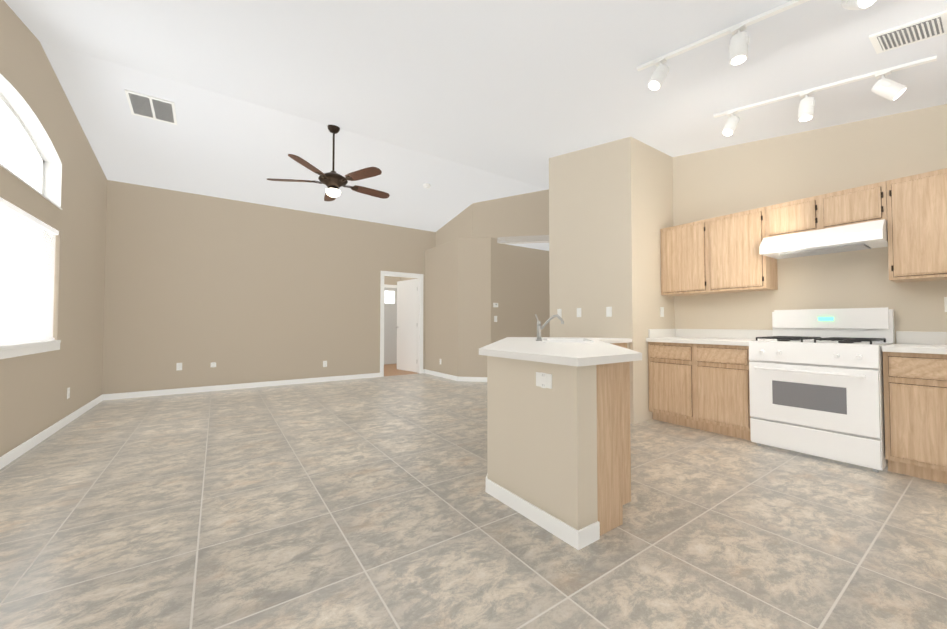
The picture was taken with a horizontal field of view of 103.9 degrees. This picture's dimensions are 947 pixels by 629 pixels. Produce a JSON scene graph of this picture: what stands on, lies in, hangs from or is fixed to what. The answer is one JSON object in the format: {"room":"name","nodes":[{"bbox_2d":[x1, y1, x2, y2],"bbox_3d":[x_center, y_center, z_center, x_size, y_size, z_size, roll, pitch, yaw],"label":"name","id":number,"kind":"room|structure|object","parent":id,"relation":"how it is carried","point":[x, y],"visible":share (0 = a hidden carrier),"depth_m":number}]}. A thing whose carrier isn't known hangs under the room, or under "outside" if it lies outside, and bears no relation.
{"room":"kitchen","nodes":[
{"label":"kitchen","id":0,"kind":"room"},
{"bbox_2d":[0,0,106,456],"bbox_3d":[-2.462,-0.790,1.077,0.200,3.800,10.290,1,-2,-35],"label":"wall","id":1,"kind":"structure","parent":0,"point":[34,400],"depth_m":3.77},
{"bbox_2d":[0,208,42,315],"bbox_3d":[-3.828,-0.299,2.953,0.060,1.130,1.710,1,-2,-35],"label":"window","id":2,"kind":"structure","parent":1,"relation":"in","point":[18,252],"depth_m":3.33},
{"bbox_2d":[0,197,58,344],"bbox_3d":[-3.729,-0.312,3.022,0.044,1.095,1.686,1,-2,-35],"label":"window blinds","id":3,"kind":"object","parent":2,"relation":"attached to","point":[24,325],"visible":1,"depth_m":3.15},
{"bbox_2d":[0,340,60,358],"bbox_3d":[-3.744,0.288,2.998,0.145,0.098,1.770,1,-2,-35],"label":"window sill","id":4,"kind":"structure","parent":1,"relation":"attached to","point":[15,350],"depth_m":3.11},
{"bbox_2d":[0,74,62,209],"bbox_3d":[-3.773,-1.422,3.018,0.192,0.679,1.710,1,-2,-35],"label":"arch","id":5,"kind":"object","parent":1,"relation":"attached to","point":[16,106],"visible":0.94,"depth_m":3.46},
{"bbox_2d":[0,104,37,190],"bbox_3d":[-3.828,-1.424,2.981,0.001,0.640,1.710,1,-2,-35],"label":"window","id":6,"kind":"structure","parent":5,"relation":"attached to","point":[18,158],"depth_m":3.25},
{"bbox_2d":[67,387,69,398],"bbox_3d":[-4.397,0.852,4.021,0.008,0.115,0.070,1,-2,-35],"label":"electrical outlet","id":7,"kind":"object","parent":1,"relation":"attached to","point":[68,392],"visible":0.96,"depth_m":4.01},
{"bbox_2d":[102,180,435,393],"bbox_3d":[-3.104,-0.650,6.813,5.670,3.800,0.120,1,-2,-35],"label":"wall","id":8,"kind":"structure","parent":0,"point":[236,291],"depth_m":6.16},
{"bbox_2d":[176,363,181,370],"bbox_3d":[-4.535,0.803,5.709,0.070,0.115,0.008,1,-2,-35],"label":"electrical outlet","id":9,"kind":"object","parent":8,"relation":"attached to","point":[178,366],"visible":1,"depth_m":5.71},
{"bbox_2d":[0,369,486,468],"bbox_3d":[0.993,1.126,3.438,8.220,0.085,10.020,1,-2,-35],"label":"baseboard","id":10,"kind":"structure","parent":8,"relation":"attached to","point":[17,452],"depth_m":5.61},
{"bbox_2d":[380,271,423,376],"bbox_3d":[-1.537,0.193,7.876,0.970,2.165,0.148,1,-2,-35],"label":"door frame","id":11,"kind":"structure","parent":8,"relation":"attached to","point":[419,277],"depth_m":8.03},
{"bbox_2d":[395,279,416,371],"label":"door","id":12,"kind":"structure","parent":11,"relation":"attached to","point":[406,326],"depth_m":8.42},
{"bbox_2d":[384,276,399,363],"bbox_3d":[-1.943,-0.568,10.205,5.700,3.800,0.120,1,-2,-35],"label":"wall","id":13,"kind":"structure","parent":0,"point":[390,280],"depth_m":9.96},
{"bbox_2d":[384,284,396,363],"bbox_3d":[-2.320,0.263,9.820,0.825,2.120,0.049,1,-2,-35],"label":"entry door","id":14,"kind":"structure","parent":13,"relation":"in","point":[390,324],"depth_m":9.88},
{"bbox_2d":[400,277,416,280],"bbox_3d":[-1.370,-0.590,9.306,0.120,3.800,2.010,1,-2,-35],"label":"wall","id":15,"kind":"structure","parent":0,"point":[401,278],"depth_m":9.87},
{"bbox_2d":[436,204,472,245],"bbox_3d":[-0.375,-1.978,7.760,0.140,1.100,1.480,1,-2,-35],"label":"wall","id":16,"kind":"structure","parent":0,"point":[459,226],"depth_m":7.54},
{"bbox_2d":[0,364,946,628],"bbox_3d":[0.346,1.249,4.282,8.620,0.120,12.450,1,-2,-35],"label":"floor","id":17,"kind":"structure","parent":0,"point":[366,503],"depth_m":1.94},
{"bbox_2d":[596,361,630,535],"bbox_3d":[0.196,0.712,2.774,0.296,0.880,1.950,1,-2,-35],"label":"base cabinet","id":18,"kind":"object","parent":17,"relation":"on","point":[613,447],"depth_m":1.97},
{"bbox_2d":[610,343,626,347],"bbox_3d":[1.019,0.726,3.343,1.864,0.880,1.950,1,-2,-35],"label":"base cabinet","id":19,"kind":"object","parent":17,"relation":"on","point":[624,345],"depth_m":3.98},
{"bbox_2d":[479,337,641,366],"bbox_3d":[0.786,0.266,3.352,2.298,0.040,2.300,1,-2,-35],"label":"countertop","id":20,"kind":"structure","parent":19,"relation":"on","point":[597,351],"depth_m":2.25},
{"bbox_2d":[535,314,563,340],"bbox_3d":[0.704,0.122,3.543,0.201,0.256,0.260,1,-2,-35],"label":"faucet","id":21,"kind":"object","parent":20,"relation":"on","point":[539,328],"visible":1,"depth_m":3.52},
{"bbox_2d":[543,338,593,342],"bbox_3d":[0.876,0.338,3.485,0.430,0.202,0.590,0,-1,10],"label":"sink basin","id":22,"kind":"object","parent":20,"relation":"in","point":[574,340],"visible":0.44,"depth_m":3.70},
{"bbox_2d":[648,342,750,440],"bbox_3d":[2.485,0.740,3.925,0.618,0.879,0.985,1,-2,-35],"label":"base cabinet","id":23,"kind":"object","parent":17,"relation":"on","point":[704,387],"visible":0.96,"depth_m":3.70},
{"bbox_2d":[646,329,772,345],"bbox_3d":[2.478,0.230,3.934,0.634,0.140,0.986,1,-2,-35],"label":"countertop","id":24,"kind":"structure","parent":23,"relation":"on","point":[737,337],"depth_m":4.03},
{"bbox_2d":[749,307,894,471],"bbox_3d":[2.933,0.553,3.150,0.731,1.215,0.793,1,-2,-35],"label":"range","id":25,"kind":"object","parent":17,"relation":"on","point":[816,385],"visible":0.96,"depth_m":2.99},
{"bbox_2d":[883,352,946,483],"bbox_3d":[3.530,0.704,2.415,0.618,0.879,1.075,1,-2,-35],"label":"base cabinet","id":26,"kind":"object","parent":17,"relation":"on","point":[915,402],"visible":0.98,"depth_m":2.56},
{"bbox_2d":[882,331,946,353],"bbox_3d":[3.524,0.193,2.423,0.634,0.140,1.075,1,-2,-35],"label":"countertop","id":27,"kind":"structure","parent":26,"relation":"on","point":[922,342],"depth_m":2.85},
{"bbox_2d":[4,0,946,231],"bbox_3d":[0.346,-1.787,4.356,8.620,1.487,12.450,1,-2,-35],"label":"ceiling","id":28,"kind":"structure","parent":0,"point":[459,106],"depth_m":3.27},
{"bbox_2d":[125,89,176,124],"bbox_3d":[-3.558,-2.285,4.106,0.400,0.081,0.396,1,-2,-35],"label":"ceiling vent","id":29,"kind":"object","parent":28,"relation":"in","point":[150,107],"visible":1,"depth_m":4.08},
{"bbox_2d":[267,125,389,200],"bbox_3d":[-1.754,-1.928,4.721,1.488,0.892,1.494,1,-2,-35],"label":"ceiling fan","id":30,"kind":"object","parent":28,"relation":"hanging from","point":[333,181],"visible":1,"depth_m":4.59},
{"bbox_2d":[423,183,430,187],"bbox_3d":[-0.793,-2.183,6.296,0.130,0.051,0.128,1,-2,-35],"label":"smoke detector","id":31,"kind":"object","parent":28,"relation":"attached to","point":[426,185],"visible":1,"depth_m":6.26},
{"bbox_2d":[636,0,876,90],"bbox_3d":[1.585,-1.657,2.227,0.155,0.414,1.303,1,-2,-35],"label":"track light","id":32,"kind":"object","parent":28,"relation":"attached to","point":[738,47],"visible":1,"depth_m":2.22},
{"bbox_2d":[713,55,936,135],"bbox_3d":[2.556,-1.639,2.856,0.148,0.402,1.273,1,-2,-35],"label":"track light","id":33,"kind":"object","parent":28,"relation":"attached to","point":[889,89],"visible":1,"depth_m":2.75},
{"bbox_2d":[869,10,946,53],"bbox_3d":[2.552,-1.640,2.164,0.240,0.065,0.297,1,-2,-35],"label":"ceiling vent","id":34,"kind":"object","parent":28,"relation":"in","point":[925,28],"visible":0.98,"depth_m":2.15},
{"bbox_2d":[425,237,549,376],"bbox_3d":[0.743,-0.064,8.286,3.150,2.700,1.810,1,-2,-35],"label":"wall block","id":35,"kind":"object","parent":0,"point":[469,282],"visible":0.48,"depth_m":7.17},
{"bbox_2d":[473,189,548,243],"bbox_3d":[1.580,-1.954,6.893,3.210,1.190,0.141,0,-1,10],"label":"wall","id":36,"kind":"structure","parent":0,"point":[523,215],"depth_m":6.97},
{"bbox_2d":[497,235,548,250],"bbox_3d":[2.052,-1.412,6.944,2.560,0.110,1.940,1,-2,-35],"label":"ceiling","id":37,"kind":"structure","parent":0,"point":[541,246],"depth_m":7.06},
{"bbox_2d":[487,343,628,529],"bbox_3d":[0.814,0.726,3.336,2.258,0.879,2.180,1,-2,-35],"label":"wall","id":38,"kind":"structure","parent":0,"point":[541,448],"depth_m":1.97},
{"bbox_2d":[486,476,599,549],"bbox_3d":[0.812,1.123,3.325,2.279,0.085,2.203,1,-2,-35],"label":"baseboard","id":39,"kind":"structure","parent":38,"relation":"attached to","point":[574,537],"depth_m":1.94},
{"bbox_2d":[536,372,551,388],"bbox_3d":[0.376,0.352,1.984,0.008,0.082,0.115,1,-2,-35],"label":"outlet","id":40,"kind":"object","parent":38,"relation":"attached to","point":[543,380],"visible":1,"depth_m":1.98},
{"bbox_2d":[549,137,674,423],"bbox_3d":[1.746,-0.700,4.793,0.890,3.800,1.220,1,-2,-35],"label":"wall","id":41,"kind":"structure","parent":0,"point":[610,210],"depth_m":4.34},
{"bbox_2d":[557,309,561,317],"bbox_3d":[1.130,-0.017,4.874,0.010,0.115,0.070,1,-2,-35],"label":"light switch","id":42,"kind":"object","parent":41,"relation":"attached to","point":[559,312],"visible":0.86,"depth_m":4.87},
{"bbox_2d":[577,308,580,316],"bbox_3d":[1.312,-0.024,4.611,0.010,0.115,0.070,1,-2,-35],"label":"light switch","id":43,"kind":"object","parent":41,"relation":"attached to","point":[578,312],"visible":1,"depth_m":4.61},
{"bbox_2d":[606,307,611,316],"bbox_3d":[1.557,-0.032,4.258,0.010,0.115,0.070,1,-2,-35],"label":"light switch","id":44,"kind":"object","parent":41,"relation":"attached to","point":[608,311],"visible":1,"depth_m":4.25},
{"bbox_2d":[660,307,663,316],"bbox_3d":[2.224,-0.030,4.359,0.070,0.115,0.010,1,-2,-35],"label":"light switch","id":45,"kind":"object","parent":41,"relation":"attached to","point":[661,311],"visible":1,"depth_m":4.35},
{"bbox_2d":[672,104,946,343],"bbox_3d":[3.652,-0.744,2.951,0.150,3.800,6.420,1,-2,-35],"label":"wall","id":46,"kind":"structure","parent":0,"point":[713,183],"depth_m":3.46},
{"bbox_2d":[660,207,777,295],"bbox_3d":[2.613,-0.628,4.029,0.328,0.780,1.015,1,-2,-35],"label":"upper cabinet","id":47,"kind":"object","parent":46,"relation":"attached to","point":[719,254],"visible":0.94,"depth_m":3.85},
{"bbox_2d":[759,219,887,258],"bbox_3d":[3.065,-0.637,3.250,0.470,0.177,0.773,1,-2,-35],"label":"range hood","id":48,"kind":"object","parent":46,"relation":"attached to","point":[860,236],"visible":1,"depth_m":3.10},
{"bbox_2d":[765,181,886,237],"bbox_3d":[3.124,-0.882,3.296,0.328,0.308,0.778,1,-2,-35],"label":"upper cabinet","id":49,"kind":"object","parent":46,"relation":"attached to","point":[861,204],"visible":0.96,"depth_m":3.15},
{"bbox_2d":[886,168,946,282],"bbox_3d":[3.540,-0.661,2.688,0.328,0.780,0.682,1,-2,-35],"label":"upper cabinet","id":50,"kind":"object","parent":46,"relation":"attached to","point":[917,223],"visible":1,"depth_m":2.73},
{"bbox_2d":[944,297,946,311],"bbox_3d":[3.638,-0.077,2.816,0.008,0.115,0.070,1,-2,-35],"label":"electrical outlet","id":51,"kind":"object","parent":46,"relation":"attached to","point":[945,302],"visible":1,"depth_m":2.84}
]}

